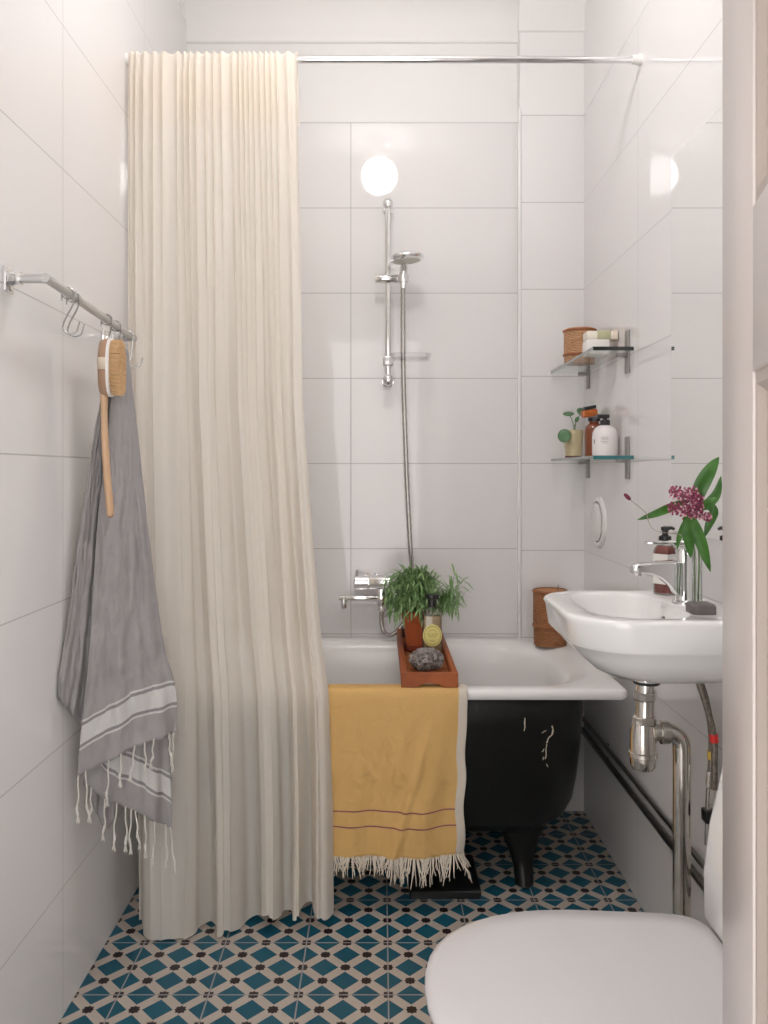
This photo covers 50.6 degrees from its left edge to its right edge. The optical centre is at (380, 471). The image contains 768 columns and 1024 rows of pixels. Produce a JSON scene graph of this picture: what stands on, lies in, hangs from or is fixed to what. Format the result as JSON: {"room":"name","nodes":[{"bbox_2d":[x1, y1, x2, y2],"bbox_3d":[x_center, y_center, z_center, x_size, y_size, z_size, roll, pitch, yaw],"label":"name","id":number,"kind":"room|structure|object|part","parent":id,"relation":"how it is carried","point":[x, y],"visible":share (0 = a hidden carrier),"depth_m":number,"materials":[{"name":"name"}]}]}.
{"room":"bathroom","nodes":[
{"label":"bathroom","id":0,"kind":"room"},
{"bbox_2d":[0,0,186,1023],"bbox_3d":[-0.744,-0.255,1.610,0.120,2.850,2.740,0,0,0],"label":"wall","id":1,"kind":"structure","parent":0,"point":[64,889],"depth_m":1.67,"materials":[{"name":"white tile"}]},
{"bbox_2d":[2,266,136,341],"bbox_3d":[-0.643,-0.339,1.741,0.083,0.069,0.554,0,0,0],"label":"towel bar","id":2,"kind":"object","parent":1,"relation":"attached to","point":[10,278],"visible":0.8,"depth_m":1.52,"materials":[{"name":"silver metal"}]},
{"bbox_2d":[7,271,23,285],"bbox_3d":[-0.667,-0.353,1.482,0.023,0.028,0.028,0,0,0],"label":"socket","id":3,"kind":"object","parent":2,"relation":"attached to","point":[13,278],"depth_m":1.47,"materials":[{"name":"silver metal"}]},
{"bbox_2d":[61,287,79,334],"bbox_3d":[-0.606,-0.315,1.584,0.036,0.094,0.003,0,0,-14],"label":"s-hook","id":4,"kind":"object","parent":2,"relation":"hanging from","point":[72,289],"visible":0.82,"depth_m":1.58,"materials":[{"name":"metal"}]},
{"bbox_2d":[66,290,84,336],"bbox_3d":[-0.606,-0.314,1.609,0.036,0.094,0.003,0,0,-12],"label":"s-hook","id":5,"kind":"object","parent":2,"relation":"hanging from","point":[76,292],"visible":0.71,"depth_m":1.61,"materials":[{"name":"metal"}]},
{"bbox_2d":[100,314,112,338],"bbox_3d":[-0.603,-0.305,1.806,0.041,0.094,0.003,0,0,-6],"label":"s-hook","id":6,"kind":"object","parent":2,"relation":"hanging from","point":[110,316],"visible":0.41,"depth_m":1.80,"materials":[{"name":"metal"}]},
{"bbox_2d":[97,332,126,516],"bbox_3d":[-0.599,-0.105,1.800,0.052,0.409,0.067,0,0,0],"label":"bath brush","id":7,"kind":"object","parent":6,"relation":"hanging from","point":[111,359],"visible":1,"depth_m":1.79,"materials":[{"name":"brown wood"}]},
{"bbox_3d":[-0.608,-0.043,1.800,0.030,0.286,0.025,0,0,0],"label":"handle","id":8,"kind":"part","parent":7,"relation":"part of","materials":[{"name":"brown wood"}]},
{"bbox_2d":[104,332,114,339],"bbox_3d":[-0.667,-0.330,2.000,0.023,0.028,0.028,0,0,0],"label":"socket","id":9,"kind":"object","parent":2,"relation":"attached to","point":[112,335],"depth_m":1.99,"materials":[{"name":"silver metal"}]},
{"bbox_2d":[112,320,127,350],"bbox_3d":[-0.603,-0.302,1.869,0.042,0.094,0.003,0,0,-6],"label":"s-hook","id":10,"kind":"object","parent":2,"relation":"hanging from","point":[114,320],"visible":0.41,"depth_m":1.87,"materials":[{"name":"metal"}]},
{"bbox_2d":[123,329,142,367],"bbox_3d":[-0.601,-0.298,1.965,0.047,0.094,0.003,0,0,-17],"label":"s-hook","id":11,"kind":"object","parent":2,"relation":"hanging from","point":[132,338],"visible":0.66,"depth_m":1.96,"materials":[{"name":"metal"}]},
{"bbox_2d":[58,347,176,876],"bbox_3d":[-0.595,0.331,1.829,0.279,1.238,0.103,0,0,-37],"label":"hanging towel","id":12,"kind":"object","parent":11,"relation":"hanging from","point":[116,679],"visible":0.89,"depth_m":1.82,"materials":[{"name":"grey fabric"}]},
{"bbox_2d":[125,53,642,65],"bbox_3d":[0.008,-1.108,2.182,1.384,0.031,0.031,0,0,0],"label":"curtain rod","id":13,"kind":"object","parent":1,"relation":"attached to","point":[637,59],"visible":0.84,"depth_m":2.17,"materials":[{"name":"silver metal"}]},
{"bbox_2d":[128,51,333,940],"bbox_3d":[-0.398,0.018,2.114,0.554,2.292,0.200,0,0,0],"label":"shower curtain","id":14,"kind":"object","parent":13,"relation":"hanging from","point":[214,266],"visible":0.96,"depth_m":2.13,"materials":[{"name":"beige fabric"}]},
{"bbox_3d":[0.008,-1.108,2.182,1.376,0.018,0.018,0,0,0],"label":"rod","id":15,"kind":"part","parent":13,"relation":"part of","materials":[{"name":"silver metal"}]},
{"bbox_2d":[59,811,643,1023],"bbox_3d":[0.008,1.200,1.610,1.624,0.060,2.740,0,0,0],"label":"floor","id":16,"kind":"structure","parent":0,"point":[366,963],"depth_m":1.98,"materials":[{"name":"tile"}]},
{"bbox_2d":[407,857,480,898],"bbox_3d":[0.177,1.160,2.328,0.198,0.020,0.205,0,0,0],"label":"slab","id":17,"kind":"object","parent":16,"relation":"on","point":[461,886],"visible":0.83,"depth_m":2.26,"materials":[{"name":"plastic"}]},
{"bbox_2d":[321,637,626,887],"bbox_3d":[-0.007,0.875,2.506,1.335,0.590,0.692,0,0,0],"label":"bathtub","id":18,"kind":"object","parent":16,"relation":"on","point":[525,705],"visible":0.48,"depth_m":2.22,"materials":[{"name":"white ceramic"}]},
{"bbox_2d":[328,684,471,888],"bbox_3d":[0.049,0.833,2.168,0.382,0.517,0.105,0,0,0],"label":"hand towel","id":19,"kind":"object","parent":18,"relation":"hanging from","point":[398,765],"visible":0.98,"depth_m":2.14,"materials":[{"name":"yellow fabric"}]},
{"bbox_2d":[397,628,457,686],"bbox_3d":[0.130,0.554,2.474,0.152,0.040,0.621,0,0,0],"label":"caddy","id":20,"kind":"object","parent":18,"relation":"on","point":[446,675],"visible":0.6,"depth_m":2.18,"materials":[{"name":"brown wood"}]},
{"bbox_3d":[0.062,0.555,2.482,0.016,0.038,0.605,0,0,0],"label":"rail","id":21,"kind":"part","parent":20,"relation":"part of","materials":[{"name":"brown wood"}]},
{"bbox_2d":[401,611,429,645],"bbox_3d":[0.113,0.494,2.560,0.099,0.118,0.099,0,0,0],"label":"pot","id":22,"kind":"object","parent":20,"relation":"on","point":[413,630],"depth_m":2.52,"materials":[{"name":"ceramic"}]},
{"bbox_2d":[376,562,473,651],"bbox_3d":[0.131,0.423,2.559,0.316,0.277,0.242,0,0,0],"label":"potted herb","id":23,"kind":"object","parent":20,"relation":"on","point":[409,600],"visible":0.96,"depth_m":2.52,"materials":[{"name":"plant"}]},
{"bbox_2d":[408,647,444,671],"bbox_3d":[0.129,0.529,2.300,0.104,0.065,0.090,0,0,0],"label":"stone","id":24,"kind":"object","parent":20,"relation":"on","point":[423,659],"visible":1,"depth_m":2.27,"materials":[{"name":"grey stone"}]},
{"bbox_2d":[422,593,441,651],"bbox_3d":[0.154,0.465,2.449,0.058,0.194,0.042,0,0,0],"label":"soap bottle","id":25,"kind":"object","parent":20,"relation":"on","point":[431,623],"visible":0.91,"depth_m":2.43,"materials":[{"name":"clear glass"}]},
{"bbox_2d":[424,626,440,644],"bbox_3d":[0.154,0.489,2.428,0.051,0.059,0.001,0,0,0],"label":"print","id":26,"kind":"object","parent":25,"relation":"attached to","point":[432,634],"depth_m":2.43},
{"bbox_3d":[0.198,0.555,2.482,0.016,0.038,0.605,0,0,0],"label":"rail","id":27,"kind":"part","parent":20,"relation":"part of","materials":[{"name":"brown wood"}]},
{"bbox_2d":[321,637,626,699],"bbox_3d":[-0.007,0.782,2.506,1.335,0.405,0.692,0,0,0],"label":"basin","id":28,"kind":"object","parent":18,"relation":"in","point":[491,668],"depth_m":2.76,"materials":[{"name":"white ceramic"}]},
{"bbox_2d":[532,584,567,647],"bbox_3d":[0.570,0.479,2.735,0.121,0.202,0.121,0,0,0],"label":"lidded basket","id":29,"kind":"object","parent":18,"relation":"on","point":[545,635],"visible":0.7,"depth_m":2.69,"materials":[{"name":"brown wicker"}]},
{"bbox_2d":[425,766,722,1023],"bbox_3d":[0.379,0.760,1.190,0.630,0.819,0.420,0,0,0],"label":"toilet","id":30,"kind":"object","parent":16,"relation":"on","point":[536,966],"visible":0.7,"depth_m":1.23,"materials":[{"name":"white ceramic"}]},
{"bbox_3d":[0.305,0.759,1.190,0.482,0.026,0.420,0,0,0],"label":"lid","id":31,"kind":"part","parent":30,"relation":"part of","materials":[{"name":"white plastic"}]},
{"bbox_3d":[0.618,0.598,1.190,0.153,0.415,0.380,0,0,0],"label":"tank","id":32,"kind":"part","parent":30,"relation":"part of","materials":[{"name":"white ceramic"}]},
{"bbox_2d":[187,44,516,636],"bbox_3d":[0.008,-0.255,2.920,1.384,2.850,0.120,0,0,0],"label":"wall","id":33,"kind":"structure","parent":0,"point":[439,141],"depth_m":2.86,"materials":[{"name":"white tile"}]},
{"bbox_2d":[184,0,517,43],"bbox_3d":[-0.102,-1.594,2.787,1.164,0.172,0.146,0,0,0],"label":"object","id":34,"kind":"structure","parent":33,"relation":"attached to","point":[207,21],"depth_m":2.84,"materials":[{"name":"white paint"}]},
{"bbox_2d":[339,570,421,611],"bbox_3d":[0.001,0.409,2.817,0.292,0.142,0.086,0,0,0],"label":"mixer","id":35,"kind":"object","parent":33,"relation":"attached to","point":[371,580],"visible":0.65,"depth_m":2.79,"materials":[{"name":"silver metal"}]},
{"bbox_3d":[-0.076,0.447,2.800,0.137,0.046,0.021,0,0,0],"label":"spout","id":36,"kind":"part","parent":35,"relation":"part of","materials":[{"name":"silver metal"}]},
{"bbox_3d":[-0.068,0.380,2.800,0.050,0.053,0.053,0,0,0],"label":"handle","id":37,"kind":"part","parent":35,"relation":"part of","materials":[{"name":"silver metal"}]},
{"bbox_2d":[375,197,408,387],"bbox_3d":[0.074,-0.620,2.784,0.189,0.649,0.153,0,0,0],"label":"shower rail","id":38,"kind":"object","parent":33,"relation":"attached to","point":[387,278],"visible":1,"depth_m":2.79,"materials":[{"name":"silver metal"}]},
{"bbox_3d":[0.024,-0.623,2.795,0.021,0.615,0.021,0,0,0],"label":"rail","id":39,"kind":"part","parent":38,"relation":"part of","materials":[{"name":"silver metal"}]},
{"bbox_2d":[379,250,423,636],"bbox_3d":[0.076,-0.085,2.745,0.119,1.308,0.172,0,0,-20],"label":"shower","id":40,"kind":"object","parent":38,"relation":"attached to","point":[402,258],"visible":0.76,"depth_m":2.79,"materials":[{"name":"silver metal"}]},
{"bbox_3d":[0.079,-0.680,2.762,0.027,0.102,0.068,0,0,-6],"label":"handle","id":41,"kind":"part","parent":40,"relation":"part of","materials":[{"name":"silver metal"}]},
{"bbox_2d":[518,109,520,640],"bbox_3d":[0.478,-0.042,2.798,0.011,2.417,0.011,0,0,0],"label":"trim","id":42,"kind":"structure","parent":33,"relation":"attached to","point":[519,110],"depth_m":2.79,"materials":[{"name":"silver metal"}]},
{"bbox_2d":[517,32,583,810],"bbox_3d":[0.590,-0.255,2.830,0.220,2.850,0.060,0,0,0],"label":"wall column","id":43,"kind":"structure","parent":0,"point":[550,97],"depth_m":2.80,"materials":[{"name":"white tile"}]},
{"bbox_2d":[518,0,585,31],"bbox_3d":[0.587,-1.598,2.727,0.226,0.164,0.146,0,0,0],"label":"trim","id":44,"kind":"structure","parent":43,"relation":"attached to","point":[533,15],"depth_m":2.79,"materials":[{"name":"white paint"}]},
{"bbox_2d":[584,0,722,932],"bbox_3d":[0.760,-0.255,1.610,0.120,2.850,2.740,0,0,0],"label":"wall","id":45,"kind":"structure","parent":0,"point":[637,119],"depth_m":2.20,"materials":[{"name":"white tile"}]},
{"bbox_2d":[551,330,633,388],"bbox_3d":[0.641,-0.340,2.510,0.117,0.120,0.551,0,0,0],"label":"glass shelf","id":46,"kind":"object","parent":45,"relation":"attached to","point":[627,348],"visible":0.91,"depth_m":2.30,"materials":[{"name":"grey glass"}]},
{"bbox_2d":[563,327,596,365],"bbox_3d":[0.636,-0.401,2.600,0.107,0.112,0.107,0,0,0],"label":"canister","id":47,"kind":"object","parent":46,"relation":"on","point":[573,336],"visible":0.61,"depth_m":2.56,"materials":[{"name":"wicker"}]},
{"bbox_2d":[583,339,609,356],"bbox_3d":[0.639,-0.368,2.415,0.066,0.045,0.060,0,0,0],"label":"soap box","id":48,"kind":"object","parent":46,"relation":"on","point":[589,343],"visible":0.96,"depth_m":2.38,"materials":[{"name":"white"}]},
{"bbox_2d":[583,331,617,341],"bbox_3d":[0.652,-0.404,2.415,0.092,0.027,0.056,0,0,0],"label":"soap bar","id":49,"kind":"object","parent":48,"relation":"on","point":[612,336],"visible":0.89,"depth_m":2.39,"materials":[{"name":"beige paper"}]},
{"bbox_2d":[551,436,633,478],"bbox_3d":[0.641,-0.040,2.510,0.117,0.120,0.551,0,0,0],"label":"glass shelf","id":50,"kind":"object","parent":45,"relation":"attached to","point":[625,459],"visible":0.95,"depth_m":2.29,"materials":[{"name":"clear glass"}]},
{"bbox_2d":[558,408,583,457],"bbox_3d":[0.631,-0.129,2.690,0.100,0.167,0.088,0,0,0],"label":"plant","id":51,"kind":"object","parent":50,"relation":"on","point":[572,440],"visible":0.9,"depth_m":2.67,"materials":[{"name":"green plant"}]},
{"bbox_3d":[0.640,-0.092,2.700,0.068,0.094,0.068,0,0,0],"label":"pot","id":52,"kind":"part","parent":51,"relation":"part of","materials":[{"name":"beige ceramic"}]},
{"bbox_2d":[581,405,599,455],"bbox_3d":[0.658,-0.127,2.530,0.070,0.163,0.059,0,0,0],"label":"bottle","id":53,"kind":"object","parent":50,"relation":"on","point":[589,411],"visible":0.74,"depth_m":2.52,"materials":[{"name":"brown glass"}]},
{"bbox_2d":[592,414,617,455],"bbox_3d":[0.658,-0.107,2.385,0.074,0.124,0.074,0,0,0],"label":"lotion bottle","id":54,"kind":"object","parent":50,"relation":"on","point":[604,436],"visible":0.94,"depth_m":2.36,"materials":[{"name":"white plastic"}]},
{"bbox_2d":[591,496,606,547],"bbox_3d":[0.691,0.160,2.600,0.018,0.166,0.166,0,0,0],"label":"valve","id":55,"kind":"object","parent":45,"relation":"attached to","point":[598,513],"visible":1,"depth_m":2.56,"materials":[{"name":"white plastic"}]},
{"bbox_2d":[544,590,722,683],"bbox_3d":[0.526,0.342,1.661,0.347,0.143,0.402,0,0,0],"label":"washbasin","id":56,"kind":"object","parent":45,"relation":"attached to","point":[632,635],"visible":0.84,"depth_m":1.51,"materials":[{"name":"white ceramic"}]},
{"bbox_2d":[628,681,690,916],"bbox_3d":[0.577,0.791,1.660,0.140,0.757,0.064,0,0,0],"label":"trap","id":57,"kind":"object","parent":56,"relation":"attached to","point":[645,731],"visible":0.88,"depth_m":1.64,"materials":[{"name":"silver metal"}]},
{"bbox_2d":[628,720,657,772],"bbox_3d":[0.536,0.555,1.660,0.058,0.107,0.058,0,0,0],"label":"cup","id":58,"kind":"object","parent":57,"relation":"on","point":[643,753],"depth_m":1.64,"materials":[{"name":"silver metal"}]},
{"bbox_2d":[630,540,691,604],"bbox_3d":[0.582,0.205,1.672,0.132,0.130,0.048,0,0,0],"label":"mixer","id":59,"kind":"object","parent":56,"relation":"on","point":[676,574],"visible":0.77,"depth_m":1.66,"materials":[{"name":"silver metal"}]},
{"bbox_3d":[0.572,0.224,1.672,0.112,0.083,0.033,0,0,0],"label":"spout","id":60,"kind":"part","parent":59,"relation":"part of","materials":[{"name":"silver metal"}]},
{"bbox_3d":[0.592,0.147,1.672,0.100,0.014,0.033,0,0,0],"label":"lever","id":61,"kind":"part","parent":59,"relation":"part of","materials":[{"name":"silver metal"}]},
{"bbox_2d":[653,526,675,595],"bbox_3d":[0.628,0.195,1.795,0.040,0.150,0.040,0,0,-39],"label":"soap dispenser","id":62,"kind":"object","parent":56,"relation":"on","point":[661,552],"visible":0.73,"depth_m":1.79,"materials":[{"name":"brown glass"}]},
{"bbox_2d":[624,457,721,600],"bbox_3d":[0.573,0.120,1.604,0.216,0.300,0.096,0,0,0],"label":"flower vase","id":63,"kind":"object","parent":56,"relation":"on","point":[690,530],"visible":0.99,"depth_m":1.59,"materials":[{"name":"clear glass"}]},
{"bbox_3d":[0.553,0.156,1.587,0.148,0.205,0.056,0,0,0],"label":"stem","id":64,"kind":"part","parent":63,"relation":"part of","materials":[{"name":"green plant"}]},
{"bbox_3d":[0.614,0.172,1.602,0.003,0.176,0.033,0,0,38],"label":"stem","id":65,"kind":"part","parent":63,"relation":"part of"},
{"bbox_3d":[0.620,0.166,1.607,0.026,0.192,0.016,0,0,0],"label":"stem","id":66,"kind":"part","parent":63,"relation":"part of","materials":[{"name":"green plant"}]},
{"bbox_2d":[686,601,715,614],"bbox_3d":[0.612,0.260,1.554,0.044,0.019,0.048,0,0,0],"label":"soap slab","id":67,"kind":"object","parent":56,"relation":"on","point":[693,607],"visible":1,"depth_m":1.53,"materials":[{"name":"grey stone"}]},
{"bbox_2d":[696,684,718,804],"bbox_3d":[0.646,0.532,1.615,0.051,0.257,0.017,0,0,0],"label":"supply hose","id":68,"kind":"object","parent":56,"relation":"attached to","point":[713,735],"visible":0.9,"depth_m":1.61,"materials":[{"name":"silver metal"}]},
{"bbox_2d":[703,684,711,786],"bbox_3d":[0.658,0.526,1.645,0.040,0.221,0.017,0,0,0],"label":"supply hose","id":69,"kind":"object","parent":56,"relation":"attached to","point":[708,772],"visible":0.28,"depth_m":1.64,"materials":[{"name":"silver metal"}]},
{"bbox_2d":[581,726,703,891],"bbox_3d":[0.690,0.882,2.100,0.021,0.018,1.400,0,0,0],"label":"pipe","id":70,"kind":"object","parent":45,"relation":"attached to","point":[695,875],"visible":0.59,"depth_m":2.15,"materials":[{"name":"metal"}]},
{"bbox_2d":[582,716,703,869],"bbox_3d":[0.691,0.840,2.100,0.018,0.013,1.400,0,0,0],"label":"pipe","id":71,"kind":"object","parent":45,"relation":"attached to","point":[634,781],"visible":0.49,"depth_m":2.15,"materials":[{"name":"metal"}]},
{"bbox_2d":[671,105,722,540],"bbox_3d":[0.697,-0.300,1.653,0.007,0.895,0.585,0,0,0],"label":"wall mirror","id":72,"kind":"object","parent":45,"relation":"attached to","point":[697,168],"visible":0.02,"depth_m":1.78,"materials":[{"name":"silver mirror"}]},
{"bbox_2d":[701,787,712,845],"bbox_3d":[0.676,0.697,1.645,0.048,0.115,0.028,0,0,0],"label":"valve","id":73,"kind":"object","parent":45,"relation":"attached to","point":[706,811],"visible":0.56,"depth_m":1.64,"materials":[{"name":"silver metal"}]},
{"bbox_3d":[0.663,0.697,1.645,0.015,0.115,0.012,0,0,0],"label":"valve stem","id":74,"kind":"part","parent":73,"relation":"part of","materials":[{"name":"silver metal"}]},
{"bbox_3d":[0.008,-0.255,0.285,1.384,2.850,0.090,0,0,0],"label":"wall","id":75,"kind":"structure","parent":0,"visible":0},
{"bbox_2d":[723,0,767,1023],"bbox_3d":[0.342,0.152,0.639,0.040,2.025,0.636,0,0,14],"label":"door","id":76,"kind":"structure","parent":75,"relation":"in","point":[745,22],"depth_m":0.81,"materials":[{"name":"grey paint"}]},
{"bbox_3d":[0.337,-0.508,0.640,0.026,0.504,0.284,0,0,14],"label":"panel","id":77,"kind":"part","parent":76,"relation":"part of","materials":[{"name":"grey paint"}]},
{"bbox_3d":[0.337,0.427,0.640,0.026,1.046,0.284,0,0,14],"label":"panel","id":78,"kind":"part","parent":76,"relation":"part of","materials":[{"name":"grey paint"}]}
]}

